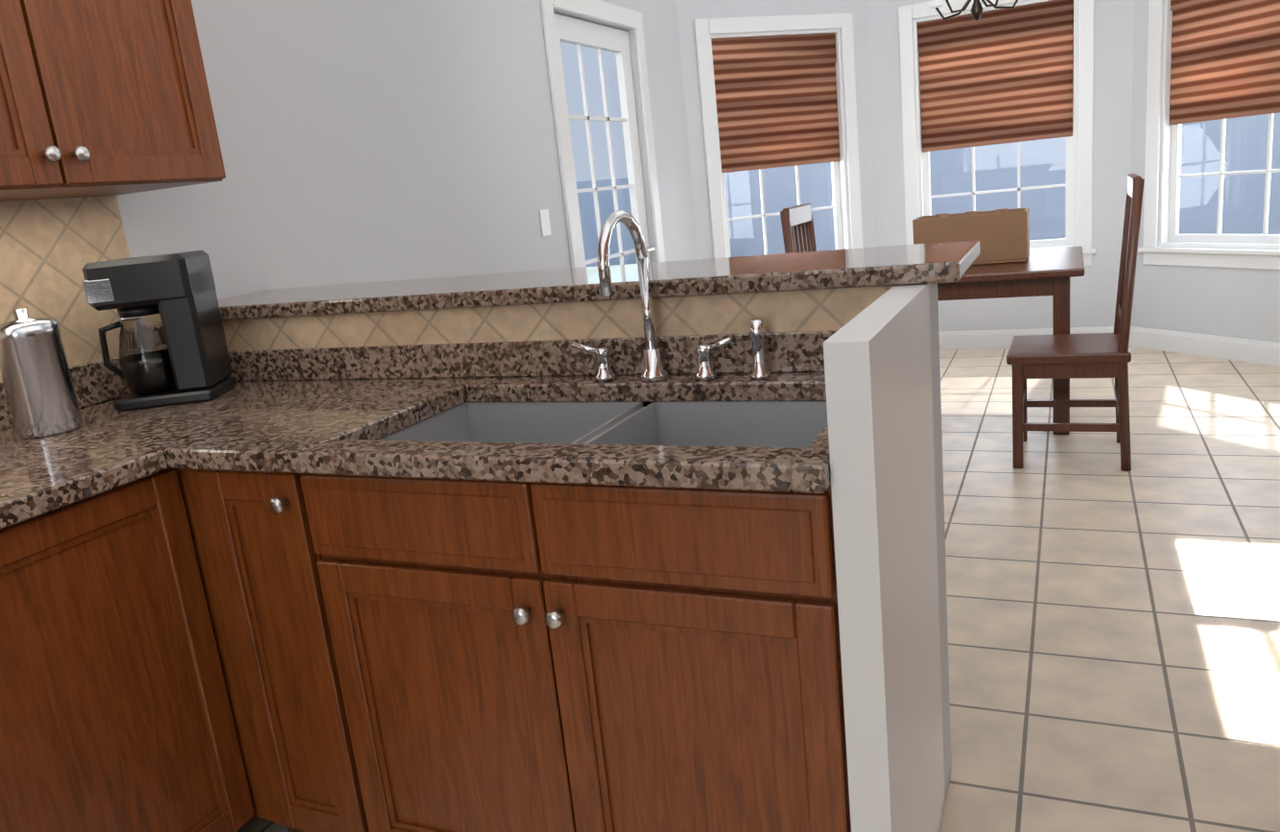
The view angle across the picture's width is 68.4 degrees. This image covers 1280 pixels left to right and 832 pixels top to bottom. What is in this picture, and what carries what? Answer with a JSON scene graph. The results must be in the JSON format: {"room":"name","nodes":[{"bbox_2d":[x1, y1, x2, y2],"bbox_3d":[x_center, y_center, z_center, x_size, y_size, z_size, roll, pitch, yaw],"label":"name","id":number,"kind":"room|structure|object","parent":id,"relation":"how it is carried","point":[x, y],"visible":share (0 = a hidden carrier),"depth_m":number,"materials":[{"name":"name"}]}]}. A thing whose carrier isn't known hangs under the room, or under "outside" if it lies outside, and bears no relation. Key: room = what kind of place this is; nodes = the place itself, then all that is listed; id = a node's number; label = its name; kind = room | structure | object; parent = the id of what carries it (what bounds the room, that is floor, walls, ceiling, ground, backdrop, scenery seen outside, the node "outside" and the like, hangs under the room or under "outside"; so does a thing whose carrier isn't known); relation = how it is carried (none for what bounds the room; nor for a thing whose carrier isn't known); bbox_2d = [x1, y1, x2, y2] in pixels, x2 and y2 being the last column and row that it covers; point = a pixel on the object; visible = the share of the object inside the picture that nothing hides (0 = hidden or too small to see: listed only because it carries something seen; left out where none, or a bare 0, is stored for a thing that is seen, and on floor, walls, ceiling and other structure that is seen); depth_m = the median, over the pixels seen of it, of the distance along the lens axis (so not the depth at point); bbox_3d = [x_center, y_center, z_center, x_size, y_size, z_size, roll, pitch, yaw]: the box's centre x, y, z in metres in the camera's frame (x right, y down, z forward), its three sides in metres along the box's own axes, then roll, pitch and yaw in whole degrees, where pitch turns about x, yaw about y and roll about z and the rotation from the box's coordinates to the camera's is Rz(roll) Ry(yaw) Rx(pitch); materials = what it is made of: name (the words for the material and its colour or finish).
{"room":"kitchen","nodes":[
{"label":"kitchen","id":0,"kind":"room"},
{"bbox_2d":[116,0,698,299],"bbox_3d":[-1.657,-0.417,1.734,0.120,2.900,9.500,0,15,25],"label":"wall","id":1,"kind":"structure","parent":0,"point":[362,141],"depth_m":3.29,"materials":[{"name":"white paint"}]},
{"bbox_2d":[0,195,130,381],"bbox_3d":[-1.742,-0.074,1.394,0.010,0.388,2.260,0,15,25],"label":"backsplash","id":2,"kind":"structure","parent":1,"relation":"attached to","point":[50,248],"depth_m":2.22,"materials":[{"name":"tile"}]},
{"bbox_2d":[0,0,226,201],"bbox_3d":[-1.359,-0.953,1.759,0.392,1.064,0.864,0,15,25],"label":"upper cabinet","id":3,"kind":"object","parent":1,"relation":"attached to","point":[98,98],"visible":1,"depth_m":1.89,"materials":[{"name":"brown wood"}]},
{"bbox_2d":[539,209,551,237],"bbox_3d":[-0.429,-0.876,4.268,0.006,0.120,0.080,0,15,25],"label":"light switch","id":4,"kind":"object","parent":1,"relation":"attached to","point":[545,222],"visible":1,"depth_m":4.26,"materials":[{"name":"white plastic"}]},
{"bbox_2d":[540,0,664,267],"bbox_3d":[-0.140,-1.002,4.964,0.095,2.220,1.120,0,15,25],"label":"glass door","id":5,"kind":"structure","parent":1,"relation":"attached to","point":[557,29],"depth_m":4.86,"materials":[{"name":"white"}]},
{"bbox_2d":[221,283,951,831],"bbox_3d":[-0.403,0.332,2.006,1.938,1.068,0.687,0,15,25],"label":"wall","id":6,"kind":"structure","parent":0,"point":[870,354],"depth_m":1.71,"materials":[{"name":"white paint"}]},
{"bbox_2d":[217,239,980,320],"bbox_3d":[-0.269,-0.307,2.225,1.992,0.035,0.430,0,15,25],"label":"bar","id":7,"kind":"object","parent":6,"relation":"on","point":[914,264],"visible":0.85,"depth_m":1.99,"materials":[{"name":"brown stone"}]},
{"bbox_2d":[236,345,1279,831],"bbox_3d":[0.320,0.919,1.761,3.705,0.100,10.700,0,15,25],"label":"floor","id":8,"kind":"structure","parent":0,"point":[1113,647],"depth_m":2.69,"materials":[{"name":"tile"}]},
{"bbox_2d":[0,468,254,831],"bbox_3d":[-1.211,0.579,1.757,0.673,0.872,0.545,0,15,25],"label":"base cabinet","id":9,"kind":"object","parent":8,"relation":"on","point":[115,713],"visible":1,"depth_m":1.66,"materials":[{"name":"brown wood"}]},
{"bbox_2d":[175,468,555,831],"bbox_3d":[-0.558,0.443,2.036,0.385,0.872,0.569,0,15,25],"label":"base cabinet","id":10,"kind":"object","parent":8,"relation":"on","point":[400,653],"depth_m":1.68,"materials":[{"name":"brown wood"}]},
{"bbox_2d":[780,203,817,253],"bbox_3d":[0.962,-0.390,4.261,0.482,1.141,0.450,0,15,25],"label":"chair","id":11,"kind":"object","parent":8,"relation":"on","point":[796,218],"visible":0.17,"depth_m":4.20,"materials":[{"name":"brown wood"}]},
{"bbox_2d":[937,246,1084,434],"bbox_3d":[1.694,-0.396,4.778,1.000,0.760,1.000,0,15,25],"label":"dining table","id":12,"kind":"object","parent":8,"relation":"on","point":[1045,272],"visible":0.5,"depth_m":4.25,"materials":[{"name":"brown wood"}]},
{"bbox_2d":[912,207,1029,265],"bbox_3d":[1.642,-0.885,4.660,0.520,0.250,0.280,0,15,25],"label":"box","id":13,"kind":"object","parent":12,"relation":"on","point":[1002,235],"visible":0.79,"depth_m":4.51,"materials":[{"name":"brown cardboard"}]},
{"bbox_2d":[1006,173,1144,471],"bbox_3d":[1.783,-0.387,3.887,0.482,1.141,0.450,0,15,25],"label":"chair","id":14,"kind":"object","parent":8,"relation":"on","point":[1099,355],"visible":1,"depth_m":3.77,"materials":[{"name":"brown wood"}]},
{"bbox_2d":[675,0,875,259],"bbox_3d":[0.910,-1.753,6.168,1.347,2.900,0.120,-11,14,-20],"label":"wall","id":15,"kind":"structure","parent":0,"point":[689,11],"depth_m":5.97,"materials":[{"name":"white paint"}]},
{"bbox_2d":[693,12,863,258],"bbox_3d":[0.924,-1.685,6.160,1.170,1.730,0.170,-11,14,-20],"label":"bay window","id":16,"kind":"structure","parent":15,"relation":"in","point":[772,95],"depth_m":6.08,"materials":[{"name":"white"}]},
{"bbox_2d":[864,0,1134,331],"bbox_3d":[2.289,-1.875,6.068,1.560,2.900,0.120,0,15,25],"label":"wall","id":17,"kind":"structure","parent":0,"point":[1093,294],"depth_m":6.08,"materials":[{"name":"white paint"}]},
{"bbox_2d":[898,0,1095,265],"bbox_3d":[2.285,-1.805,6.061,1.180,1.730,0.170,0,15,25],"label":"bay window","id":18,"kind":"structure","parent":17,"relation":"in","point":[1020,71],"depth_m":5.98,"materials":[{"name":"white"}]},
{"bbox_2d":[939,326,1114,350],"bbox_3d":[2.403,-0.515,6.331,1.580,0.125,0.016,0,15,25],"label":"baseboard","id":19,"kind":"structure","parent":17,"relation":"attached to","point":[975,340],"depth_m":6.34,"materials":[{"name":"white wood"}]},
{"bbox_2d":[1130,0,1279,342],"bbox_3d":[3.273,-1.744,5.090,0.120,2.900,1.358,-11,14,-19],"label":"wall","id":20,"kind":"structure","parent":0,"point":[1236,302],"depth_m":5.53,"materials":[{"name":"white paint"}]},
{"bbox_2d":[1128,326,1279,366],"bbox_3d":[3.352,-0.389,5.390,0.016,0.125,1.378,-11,14,-19],"label":"baseboard","id":21,"kind":"structure","parent":20,"relation":"attached to","point":[1263,352],"depth_m":5.48,"materials":[{"name":"white wood"}]},
{"bbox_2d":[1137,0,1279,269],"bbox_3d":[3.258,-1.676,5.093,0.170,1.730,1.170,-11,14,-19],"label":"bay window","id":22,"kind":"structure","parent":20,"relation":"in","point":[1221,59],"depth_m":5.30,"materials":[{"name":"painted wood"},{"name":"glass"},{"name":"fabric"}]},
{"bbox_3d":[0.014,-1.983,1.063,3.705,0.100,10.700,0,15,25],"label":"ceiling","id":23,"kind":"structure","parent":0,"visible":0},
{"bbox_2d":[929,0,1018,20],"bbox_3d":[1.626,-2.435,4.560,0.463,0.980,0.446,0,15,25],"label":"pendant chandelier","id":24,"kind":"object","parent":23,"relation":"hanging from","point":[977,9],"visible":1,"depth_m":4.63,"materials":[{"name":"brown metal"}]},
{"label":"outside","id":25,"kind":"structure","parent":0,"visible":0},
{"bbox_3d":[8.965,-4.166,20.634,60.000,0.100,70.000,0,15,25],"label":"ground","id":26,"kind":"structure","parent":25,"visible":0},
{"bbox_2d":[576,112,1279,266],"bbox_3d":[3.072,-1.454,7.741,28.000,1.850,17.200,0,15,25],"label":"fence","id":27,"kind":"object","parent":26,"relation":"on","point":[1247,201],"depth_m":15.19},
{"bbox_3d":[-1.681,0.876,0.728,0.675,0.872,0.655,0,15,25],"label":"base cabinet","id":28,"kind":"object","parent":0,"visible":0},
{"bbox_2d":[0,355,830,528],"bbox_3d":[-0.852,0.177,1.090,1.878,0.138,2.314,0,15,25],"label":"countertop","id":29,"kind":"structure","parent":28,"relation":"on","point":[337,427],"depth_m":1.71,"materials":[{"name":"brown stone"}]},
{"bbox_2d":[0,308,82,438],"bbox_3d":[-1.262,-0.094,1.964,0.124,0.262,0.124,0,15,25],"label":"steel canister","id":30,"kind":"object","parent":29,"relation":"on","point":[35,374],"visible":1,"depth_m":1.93,"materials":[{"name":"silver metal"}]},
{"bbox_2d":[82,250,236,411],"bbox_3d":[-1.130,-0.201,2.193,0.256,0.335,0.182,-7,13,-5],"label":"drip coffee maker","id":31,"kind":"object","parent":29,"relation":"on","point":[173,348],"visible":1,"depth_m":2.14,"materials":[{"name":"black plastic"}]},
{"bbox_2d":[378,401,827,450],"bbox_3d":[-0.061,0.120,1.696,0.870,0.193,0.435,0,15,25],"label":"undermount sink","id":32,"kind":"object","parent":29,"relation":"in","point":[795,424],"visible":0.1,"depth_m":1.84,"materials":[{"name":"silver metal"}]},
{"bbox_2d":[571,209,770,381],"bbox_3d":[0.011,-0.218,1.757,0.412,0.336,0.208,0,15,25],"label":"faucet","id":33,"kind":"object","parent":29,"relation":"on","point":[654,370],"visible":1,"depth_m":1.81,"materials":[{"name":"silver metal"}]}
]}

